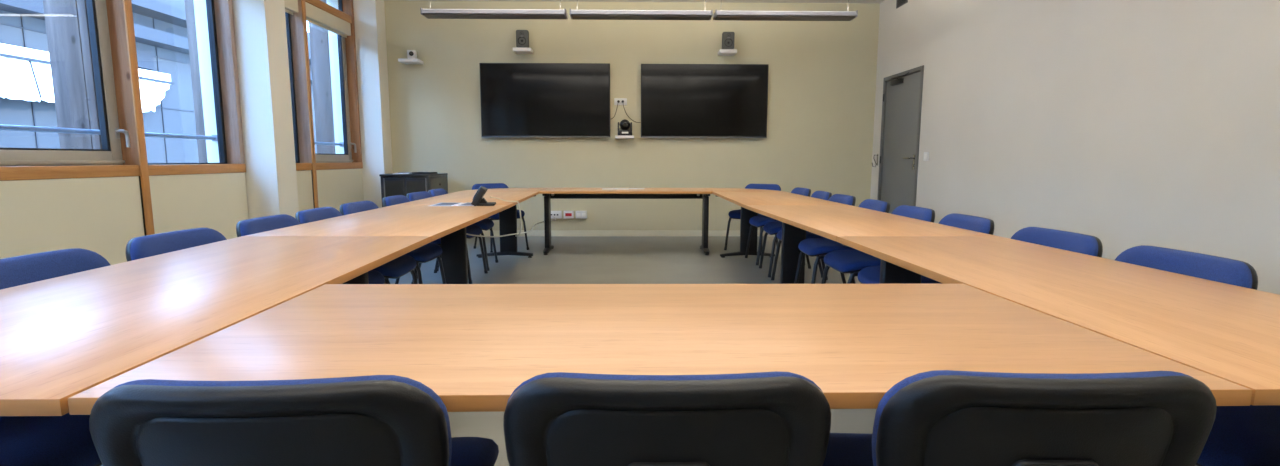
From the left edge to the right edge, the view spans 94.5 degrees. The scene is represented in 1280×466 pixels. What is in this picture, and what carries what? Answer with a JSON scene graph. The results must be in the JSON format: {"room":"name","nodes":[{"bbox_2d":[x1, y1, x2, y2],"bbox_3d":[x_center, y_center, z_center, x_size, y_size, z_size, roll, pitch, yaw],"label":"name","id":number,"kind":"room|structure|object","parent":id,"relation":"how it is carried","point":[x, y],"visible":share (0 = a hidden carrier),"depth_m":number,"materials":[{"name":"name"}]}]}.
{"room":"conference room","nodes":[
{"label":"conference room","id":0,"kind":"room"},
{"bbox_2d":[5,168,361,235],"bbox_3d":[-3.812,0.227,3.098,0.203,0.970,10.110,0,7,-1],"label":"wall","id":1,"kind":"structure","parent":0,"point":[358,168],"depth_m":4.45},
{"bbox_2d":[0,173,248,264],"bbox_3d":[-3.724,0.074,4.328,0.012,0.968,2.690,0,7,-1],"label":"wall panel","id":2,"kind":"object","parent":1,"relation":"attached to","point":[100,215],"visible":0.42,"depth_m":4.12,"materials":[{"name":"beige paint"}]},
{"bbox_2d":[296,169,363,211],"bbox_3d":[-3.767,-0.266,7.057,0.012,0.968,2.110,0,7,-1],"label":"wall panel","id":3,"kind":"object","parent":1,"relation":"attached to","point":[336,187],"visible":0.3,"depth_m":7.22,"materials":[{"name":"beige paint"}]},
{"bbox_2d":[193,0,392,218],"bbox_3d":[-3.724,-0.877,2.781,0.640,3.240,11.050,0,7,-1],"label":"wall","id":4,"kind":"structure","parent":0,"point":[259,25],"depth_m":5.66,"materials":[{"name":"white paint"}]},
{"bbox_2d":[0,0,245,234],"bbox_3d":[-3.846,-1.053,4.188,0.309,3.240,2.710,0,7,-1],"label":"window","id":5,"kind":"structure","parent":4,"relation":"in","point":[123,152],"depth_m":4.31,"materials":[{"name":"brown wood"}]},
{"bbox_2d":[285,0,362,207],"bbox_3d":[-3.889,-1.393,6.917,0.309,3.240,2.130,0,7,-1],"label":"window","id":6,"kind":"structure","parent":4,"relation":"in","point":[306,158],"depth_m":6.85,"materials":[{"name":"brown wood"}]},
{"bbox_2d":[284,0,297,14],"bbox_3d":[-3.807,-2.454,6.166,0.080,0.188,0.750,0,7,-1],"label":"roller blind","id":7,"kind":"object","parent":6,"relation":"attached to","point":[291,6],"visible":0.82,"depth_m":6.43,"materials":[{"name":"beige fabric"}]},
{"bbox_2d":[305,2,350,37],"bbox_3d":[-3.823,-2.582,7.188,0.080,0.188,1.170,0,7,-1],"label":"roller blind","id":8,"kind":"object","parent":6,"relation":"attached to","point":[314,15],"visible":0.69,"depth_m":7.18,"materials":[{"name":"beige fabric"}]},
{"bbox_2d":[384,1,879,229],"bbox_3d":[-0.311,-1.573,8.416,7.840,3.240,0.200,0,7,-1],"label":"wall","id":9,"kind":"structure","parent":0,"point":[822,74],"depth_m":8.30,"materials":[{"name":"beige paint"}]},
{"bbox_2d":[398,58,423,63],"bbox_3d":[-3.116,-2.335,8.056,0.260,0.040,0.240,0,7,-1],"label":"wall shelf","id":10,"kind":"object","parent":9,"relation":"attached to","point":[402,60],"visible":1,"depth_m":7.94,"materials":[{"name":"white paint"}]},
{"bbox_2d":[407,50,416,58],"bbox_3d":[-3.079,-2.405,7.991,0.104,0.115,0.112,-1,7,-7],"label":"camera","id":11,"kind":"object","parent":10,"relation":"on","point":[412,54],"visible":0.86,"depth_m":7.95,"materials":[{"name":"white plastic"}]},
{"bbox_2d":[466,215,555,236],"bbox_3d":[-1.227,-0.147,6.510,0.234,0.332,3.816,0,7,3],"label":"cable","id":12,"kind":"object","parent":9,"relation":"attached to","point":[552,215],"visible":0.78,"depth_m":5.46,"materials":[{"name":"plastic"}]},
{"bbox_2d":[513,47,532,53],"bbox_3d":[-1.591,-2.481,8.062,0.240,0.045,0.240,0,7,-1],"label":"wall shelf","id":13,"kind":"object","parent":9,"relation":"attached to","point":[518,50],"visible":1,"depth_m":7.95,"materials":[{"name":"white paint"}]},
{"bbox_2d":[516,30,528,47],"bbox_3d":[-1.590,-2.623,8.029,0.164,0.236,0.170,0,7,-3],"label":"loudspeaker","id":14,"kind":"object","parent":13,"relation":"on","point":[522,36],"visible":0.91,"depth_m":7.95,"materials":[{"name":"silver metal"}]},
{"bbox_2d":[479,63,610,137],"bbox_3d":[-1.308,-1.833,8.217,1.794,1.015,0.072,0,7,-1],"label":"television","id":15,"kind":"object","parent":9,"relation":"attached to","point":[544,100],"visible":1,"depth_m":8.19,"materials":[{"name":"black plastic"}]},
{"bbox_2d":[551,211,561,217],"bbox_3d":[-1.187,-0.266,8.438,0.143,0.086,0.053,0,7,-1],"label":"wall outlet","id":16,"kind":"object","parent":9,"relation":"attached to","point":[557,214],"visible":0.59,"depth_m":8.41,"materials":[{"name":"white plastic"}]},
{"bbox_2d":[564,211,573,217],"bbox_3d":[-1.017,-0.262,8.440,0.140,0.105,0.054,0,7,-1],"label":"wall outlet","id":17,"kind":"object","parent":9,"relation":"attached to","point":[567,214],"visible":1,"depth_m":8.42,"materials":[{"name":"white plastic"}]},
{"bbox_2d":[576,211,586,217],"bbox_3d":[-0.837,-0.262,8.444,0.160,0.105,0.054,0,7,-1],"label":"wall outlet","id":18,"kind":"object","parent":9,"relation":"attached to","point":[579,214],"visible":1,"depth_m":8.42,"materials":[{"name":"white plastic"}]},
{"bbox_2d":[614,98,626,104],"bbox_3d":[-0.271,-1.833,8.260,0.176,0.095,0.047,0,7,-1],"label":"wall socket","id":19,"kind":"object","parent":9,"relation":"attached to","point":[620,101],"visible":1,"depth_m":8.27,"materials":[{"name":"white plastic"}]},
{"bbox_2d":[615,135,633,138],"bbox_3d":[-0.214,-1.339,8.255,0.260,0.035,0.180,0,7,-1],"label":"wall shelf","id":20,"kind":"object","parent":9,"relation":"attached to","point":[616,136],"visible":1,"depth_m":8.17,"materials":[{"name":"white paint"}]},
{"bbox_2d":[618,119,631,135],"bbox_3d":[-0.210,-1.467,8.239,0.204,0.224,0.141,0,7,-4],"label":"camera","id":21,"kind":"object","parent":20,"relation":"on","point":[624,124],"visible":1,"depth_m":8.19,"materials":[{"name":"black plastic"}]},
{"bbox_2d":[480,230,774,235],"bbox_3d":[-0.093,0.006,8.509,6.800,0.085,0.012,0,7,-1],"label":"baseboard","id":22,"kind":"structure","parent":9,"relation":"attached to","point":[495,232],"depth_m":8.50,"materials":[{"name":"beige paint"}]},
{"bbox_2d":[641,64,768,137],"bbox_3d":[0.894,-1.831,8.252,1.769,1.012,0.072,0,7,-1],"label":"television","id":23,"kind":"object","parent":9,"relation":"attached to","point":[678,100],"visible":1,"depth_m":8.22,"materials":[{"name":"black glass"}]},
{"bbox_2d":[718,49,736,55],"bbox_3d":[1.194,-2.471,8.106,0.230,0.045,0.240,0,7,-1],"label":"wall shelf","id":24,"kind":"object","parent":9,"relation":"attached to","point":[722,52],"visible":1,"depth_m":7.99,"materials":[{"name":"white paint"}]},
{"bbox_2d":[722,32,734,48],"bbox_3d":[1.199,-2.613,8.073,0.164,0.236,0.170,0,7,1],"label":"loudspeaker","id":25,"kind":"object","parent":24,"relation":"on","point":[728,38],"visible":0.91,"depth_m":8.00,"materials":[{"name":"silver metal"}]},
{"bbox_2d":[384,0,884,3],"bbox_3d":[-0.222,-2.591,2.672,7.840,0.200,11.550,0,7,-1],"label":"ceiling","id":26,"kind":"structure","parent":0,"point":[711,1],"depth_m":8.07,"materials":[{"name":"white paint"}]},
{"bbox_2d":[420,8,567,19],"bbox_3d":[-1.452,-2.531,5.911,1.432,0.724,0.200,0,7,-1],"label":"pendant light","id":27,"kind":"object","parent":26,"relation":"hanging from","point":[430,13],"visible":1,"depth_m":5.87,"materials":[{"name":"metal"}]},
{"bbox_2d":[570,0,712,19],"bbox_3d":[0.013,-2.531,5.934,1.422,0.724,0.200,0,7,-1],"label":"pendant light","id":28,"kind":"object","parent":26,"relation":"hanging from","point":[574,14],"visible":1,"depth_m":5.90,"materials":[{"name":"metal"}]},
{"bbox_2d":[713,0,857,20],"bbox_3d":[1.462,-2.531,5.956,1.422,0.724,0.200,0,7,-1],"label":"pendant light","id":29,"kind":"object","parent":26,"relation":"hanging from","point":[718,14],"visible":0.99,"depth_m":5.92,"materials":[{"name":"metal"}]},
{"bbox_2d":[101,236,1195,465],"bbox_3d":[-0.128,0.783,3.094,7.640,0.120,11.550,0,7,-1],"label":"floor","id":30,"kind":"structure","parent":0,"point":[572,259],"depth_m":6.11,"materials":[{"name":"grey carpet"}]},
{"bbox_2d":[0,413,101,465],"bbox_3d":[-1.526,0.541,1.323,0.604,0.798,0.502,0,7,-1],"label":"chair","id":31,"kind":"object","parent":30,"relation":"on","point":[65,440],"visible":0.41,"depth_m":1.34,"materials":[{"name":"blue fabric"}]},
{"bbox_2d":[0,248,109,289],"bbox_3d":[-1.665,0.468,1.907,0.604,0.798,0.502,0,7,-2],"label":"chair","id":32,"kind":"object","parent":30,"relation":"on","point":[30,268],"visible":0.12,"depth_m":1.89,"materials":[{"name":"blue fabric"}]},
{"bbox_2d":[125,228,226,261],"bbox_3d":[-1.685,0.393,2.503,0.604,0.798,0.502,0,7,1],"label":"chair","id":33,"kind":"object","parent":30,"relation":"on","point":[140,247],"visible":0.1,"depth_m":2.41,"materials":[{"name":"blue fabric"}]},
{"bbox_2d":[0,236,430,415],"bbox_3d":[-1.367,0.499,1.877,0.954,0.740,1.907,0,7,-1],"label":"conference table","id":34,"kind":"object","parent":30,"relation":"on","point":[62,337],"visible":0.99,"depth_m":1.49,"materials":[{"name":"brown wood"}]},
{"bbox_2d":[89,375,498,465],"bbox_3d":[-0.543,0.568,1.122,0.502,0.798,0.604,0,7,-3],"label":"chair","id":35,"kind":"object","parent":30,"relation":"on","point":[371,420],"visible":1,"depth_m":0.81,"materials":[{"name":"blue fabric"}]},
{"bbox_2d":[236,214,384,283],"bbox_3d":[-1.707,0.313,3.147,0.604,0.798,0.502,0,7,-1],"label":"chair","id":36,"kind":"object","parent":30,"relation":"on","point":[266,223],"visible":0.14,"depth_m":3.11,"materials":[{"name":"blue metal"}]},
{"bbox_2d":[295,207,417,283],"bbox_3d":[-1.725,0.248,3.672,0.604,0.798,0.502,0,7,-3],"label":"chair","id":37,"kind":"object","parent":30,"relation":"on","point":[404,264],"visible":0.25,"depth_m":3.59,"materials":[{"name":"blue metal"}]},
{"bbox_2d":[246,205,507,283],"bbox_3d":[-1.459,0.264,3.767,0.924,0.740,1.895,0,7,-1],"label":"conference table","id":38,"kind":"object","parent":30,"relation":"on","point":[447,223],"visible":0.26,"depth_m":3.54,"materials":[{"name":"brown wood"}]},
{"bbox_2d":[471,186,495,205],"bbox_3d":[-1.229,-0.292,4.640,0.184,0.152,0.190,-1,7,-9],"label":"desk phone","id":39,"kind":"object","parent":38,"relation":"on","point":[478,199],"visible":1,"depth_m":4.57,"materials":[{"name":"black plastic"}]},
{"bbox_2d":[340,201,445,283],"bbox_3d":[-1.743,0.180,4.218,0.604,0.798,0.502,0,7,0],"label":"chair","id":40,"kind":"object","parent":30,"relation":"on","point":[428,252],"visible":0.16,"depth_m":4.14,"materials":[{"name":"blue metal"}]},
{"bbox_2d":[379,173,447,206],"bbox_3d":[-3.000,-0.345,7.961,0.639,0.905,0.784,0,7,-1],"label":"base cabinet","id":41,"kind":"object","parent":30,"relation":"on","point":[392,184],"visible":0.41,"depth_m":7.54,"materials":[{"name":"black metal"}]},
{"bbox_2d":[412,172,436,173],"bbox_3d":[-2.842,-0.794,7.817,0.260,0.022,0.203,1,7,5],"label":"equipment box","id":42,"kind":"object","parent":41,"relation":"on","point":[412,172],"visible":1,"depth_m":7.72,"materials":[{"name":"black plastic"}]},
{"bbox_2d":[382,195,471,283],"bbox_3d":[-1.767,0.092,4.922,0.604,0.798,0.502,0,7,-3],"label":"chair","id":43,"kind":"object","parent":30,"relation":"on","point":[397,199],"visible":0.09,"depth_m":4.82,"materials":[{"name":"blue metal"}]},
{"bbox_2d":[406,191,487,280],"bbox_3d":[-1.785,0.024,5.469,0.604,0.798,0.502,0,7,2],"label":"chair","id":44,"kind":"object","parent":30,"relation":"on","point":[473,229],"visible":0.23,"depth_m":5.48,"materials":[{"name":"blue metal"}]},
{"bbox_2d":[428,188,497,270],"bbox_3d":[-1.805,-0.048,6.042,0.604,0.798,0.502,0,7,-3],"label":"chair","id":45,"kind":"object","parent":30,"relation":"on","point":[485,224],"visible":0.23,"depth_m":5.91,"materials":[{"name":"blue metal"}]},
{"bbox_2d":[396,191,537,257],"bbox_3d":[-1.534,0.024,5.691,0.959,0.740,1.975,0,7,-1],"label":"conference table","id":46,"kind":"object","parent":30,"relation":"on","point":[508,217],"visible":0.8,"depth_m":6.41,"materials":[{"name":"brown wood"}]},
{"bbox_2d":[430,203,460,205],"bbox_3d":[-1.544,-0.230,4.724,0.185,0.002,0.360,0,7,-3],"label":"paper sheet","id":47,"kind":"object","parent":46,"relation":"on","point":[437,204],"visible":1,"depth_m":4.68,"materials":[{"name":"white paper"}]},
{"bbox_2d":[456,202,472,205],"bbox_3d":[-1.344,-0.232,4.747,0.185,0.002,0.360,0,7,-3],"label":"paper sheet","id":48,"kind":"object","parent":46,"relation":"on","point":[466,203],"visible":0.57,"depth_m":4.69,"materials":[{"name":"white paper"}]},
{"bbox_2d":[465,188,546,195],"bbox_3d":[-1.590,-0.490,7.065,0.885,0.060,0.870,0,7,-1],"label":"table","id":49,"kind":"object","parent":46,"relation":"attached to","point":[496,189],"visible":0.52,"depth_m":7.04,"materials":[{"name":"brown wood"}]},
{"bbox_2d":[490,196,521,235],"bbox_3d":[-1.089,-0.129,4.998,0.134,0.396,0.572,1,7,8],"label":"cable","id":50,"kind":"object","parent":46,"relation":"on","point":[490,196],"visible":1,"depth_m":5.03,"materials":[{"name":"beige plastic"}]},
{"bbox_2d":[472,183,528,252],"bbox_3d":[-1.727,-0.198,7.254,0.502,0.798,0.604,-5,9,-38],"label":"chair","id":51,"kind":"object","parent":30,"relation":"on","point":[487,185],"visible":0.2,"depth_m":7.21,"materials":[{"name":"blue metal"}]},
{"bbox_2d":[539,188,711,254],"bbox_3d":[-0.167,-0.155,7.149,1.954,0.740,0.870,0,7,-1],"label":"conference table","id":52,"kind":"object","parent":30,"relation":"on","point":[549,193],"visible":1,"depth_m":6.97,"materials":[{"name":"brown wood"}]},
{"bbox_2d":[68,284,1251,414],"bbox_3d":[0.029,0.566,1.365,1.870,0.740,0.823,0,7,-1],"label":"conference table","id":53,"kind":"object","parent":30,"relation":"on","point":[473,345],"visible":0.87,"depth_m":1.19,"materials":[{"name":"brown wood"}]},
{"bbox_2d":[503,371,830,465],"bbox_3d":[0.037,0.566,1.146,0.502,0.798,0.604,0,7,-1],"label":"chair","id":54,"kind":"object","parent":30,"relation":"on","point":[776,418],"visible":1,"depth_m":0.84,"materials":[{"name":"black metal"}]},
{"bbox_2d":[724,184,780,251],"bbox_3d":[1.401,-0.195,7.273,0.502,0.798,0.604,5,9,36],"label":"chair","id":55,"kind":"object","parent":30,"relation":"on","point":[734,214],"visible":0.21,"depth_m":7.25,"materials":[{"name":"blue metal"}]},
{"bbox_2d":[745,187,810,265],"bbox_3d":[1.499,-0.086,6.404,0.604,0.798,0.502,0,7,-4],"label":"chair","id":56,"kind":"object","parent":30,"relation":"on","point":[757,221],"visible":0.32,"depth_m":6.28,"materials":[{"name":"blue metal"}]},
{"bbox_2d":[713,192,846,283],"bbox_3d":[1.242,0.024,5.734,0.838,0.740,1.975,0,7,-1],"label":"conference table","id":57,"kind":"object","parent":30,"relation":"on","point":[792,236],"visible":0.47,"depth_m":5.12,"materials":[{"name":"brown wood"}]},
{"bbox_2d":[705,188,783,196],"bbox_3d":[1.225,-0.490,7.109,0.818,0.060,0.870,0,7,-1],"label":"table","id":58,"kind":"object","parent":57,"relation":"attached to","point":[710,189],"visible":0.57,"depth_m":6.92,"materials":[{"name":"brown wood"}]},
{"bbox_2d":[759,191,831,277],"bbox_3d":[1.509,-0.004,5.747,0.604,0.798,0.502,0,7,1],"label":"chair","id":59,"kind":"object","parent":30,"relation":"on","point":[772,228],"visible":0.2,"depth_m":5.64,"materials":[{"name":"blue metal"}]},
{"bbox_2d":[771,194,855,283],"bbox_3d":[1.518,0.067,5.173,0.604,0.798,0.502,0,7,-3],"label":"chair","id":60,"kind":"object","parent":30,"relation":"on","point":[839,198],"visible":0.17,"depth_m":5.20,"materials":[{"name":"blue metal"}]},
{"bbox_2d":[794,199,889,283],"bbox_3d":[1.528,0.150,4.506,0.604,0.798,0.502,0,7,1],"label":"chair","id":61,"kind":"object","parent":30,"relation":"on","point":[819,247],"visible":0.26,"depth_m":4.38,"materials":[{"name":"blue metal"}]},
{"bbox_2d":[746,205,994,283],"bbox_3d":[1.273,0.264,3.809,0.840,0.740,1.895,0,7,-1],"label":"conference table","id":62,"kind":"object","parent":30,"relation":"on","point":[830,222],"visible":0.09,"depth_m":3.27,"materials":[{"name":"brown wood"}]},
{"bbox_2d":[821,205,934,283],"bbox_3d":[1.538,0.228,3.883,0.604,0.798,0.502,0,7,-2],"label":"chair","id":63,"kind":"object","parent":30,"relation":"on","point":[843,261],"visible":0.31,"depth_m":3.79,"materials":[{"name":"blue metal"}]},
{"bbox_2d":[858,213,993,283],"bbox_3d":[1.547,0.302,3.286,0.604,0.798,0.502,0,7,1],"label":"chair","id":64,"kind":"object","parent":30,"relation":"on","point":[871,274],"visible":0.2,"depth_m":3.25,"materials":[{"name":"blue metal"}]},
{"bbox_2d":[823,370,1216,465],"bbox_3d":[0.607,0.566,1.155,0.502,0.798,0.604,0,7,0],"label":"chair","id":65,"kind":"object","parent":30,"relation":"on","point":[935,417],"visible":0.91,"depth_m":0.85,"materials":[{"name":"black plastic"}]},
{"bbox_2d":[1010,227,1102,257],"bbox_3d":[1.558,0.388,2.593,0.604,0.798,0.502,0,7,-3],"label":"chair","id":66,"kind":"object","parent":30,"relation":"on","point":[1064,240],"visible":0.1,"depth_m":2.51,"materials":[{"name":"blue fabric"}]},
{"bbox_2d":[836,236,1279,404],"bbox_3d":[1.338,0.498,1.928,0.779,0.740,1.889,0,7,-1],"label":"conference table","id":67,"kind":"object","parent":30,"relation":"on","point":[1228,332],"visible":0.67,"depth_m":1.57,"materials":[{"name":"brown wood"}]},
{"bbox_2d":[1115,245,1257,289],"bbox_3d":[1.567,0.460,2.016,0.604,0.798,0.502,0,7,0],"label":"chair","id":68,"kind":"object","parent":30,"relation":"on","point":[1199,265],"visible":0.11,"depth_m":1.92,"materials":[{"name":"blue fabric"}]},
{"bbox_2d":[1196,405,1279,465],"bbox_3d":[1.577,0.541,1.372,0.604,0.798,0.502,0,7,-1],"label":"chair","id":69,"kind":"object","parent":30,"relation":"on","point":[1239,435],"visible":0.37,"depth_m":1.36,"materials":[{"name":"blue fabric"}]},
{"bbox_2d":[870,0,1279,294],"bbox_3d":[3.495,-0.878,2.893,0.200,3.240,11.050,0,7,-1],"label":"wall","id":70,"kind":"structure","parent":0,"point":[1124,124],"depth_m":4.29,"materials":[{"name":"white paint"}]},
{"bbox_2d":[877,65,923,213],"bbox_3d":[3.333,-0.943,7.619,0.178,2.200,1.090,0,7,-1],"label":"door","id":71,"kind":"structure","parent":70,"relation":"in","point":[902,92],"depth_m":7.55,"materials":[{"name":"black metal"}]},
{"bbox_2d":[896,0,907,8],"bbox_3d":[3.316,-2.958,7.494,0.015,0.150,0.300,0,7,-1],"label":"air vent","id":72,"kind":"object","parent":70,"relation":"in","point":[899,3],"visible":1,"depth_m":7.53,"materials":[{"name":"grey metal"}]},
{"bbox_2d":[923,152,928,160],"bbox_3d":[3.326,-0.891,6.885,0.015,0.100,0.110,0,7,-1],"label":"light switch","id":73,"kind":"object","parent":70,"relation":"attached to","point":[926,154],"visible":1,"depth_m":6.87,"materials":[{"name":"white plastic"}]},
{"label":"outside","id":74,"kind":"structure","parent":0,"visible":0},
{"bbox_3d":[-9.218,-0.192,13.942,10.000,0.300,40.000,0,7,-1],"label":"ground","id":75,"kind":"structure","parent":74,"visible":0},
{"bbox_2d":[43,0,101,148],"bbox_3d":[-4.250,-1.087,4.455,0.360,3.840,0.120,0,7,-1],"label":"timber post","id":76,"kind":"object","parent":75,"relation":"on","point":[66,21],"visible":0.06,"depth_m":4.39,"materials":[{"name":"wood"}]},
{"bbox_2d":[0,0,316,162],"bbox_3d":[-9.179,-2.896,14.614,0.900,4.900,38.000,0,7,-1],"label":"building","id":77,"kind":"structure","parent":75,"relation":"on","point":[160,26],"depth_m":10.96,"materials":[{"name":"concrete"}]},
{"bbox_2d":[0,43,174,111],"bbox_3d":[-8.919,-2.146,7.301,0.232,0.780,8.305,0,7,-1],"label":"awning","id":78,"kind":"object","parent":77,"relation":"attached to","point":[25,73],"visible":0.56,"depth_m":8.72,"materials":[{"name":"fabric"}]},
{"bbox_2d":[184,0,207,162],"bbox_3d":[-4.272,-1.264,5.873,0.360,3.840,0.120,0,7,-1],"label":"timber post","id":79,"kind":"object","parent":75,"relation":"on","point":[189,4],"visible":0.02,"depth_m":5.79,"materials":[{"name":"wood"}]},
{"bbox_2d":[309,0,335,153],"bbox_3d":[-4.307,-1.542,8.106,0.360,3.840,0.120,0,7,-1],"label":"timber post","id":80,"kind":"object","parent":75,"relation":"on","point":[319,38],"visible":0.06,"depth_m":8.01,"materials":[{"name":"wood"}]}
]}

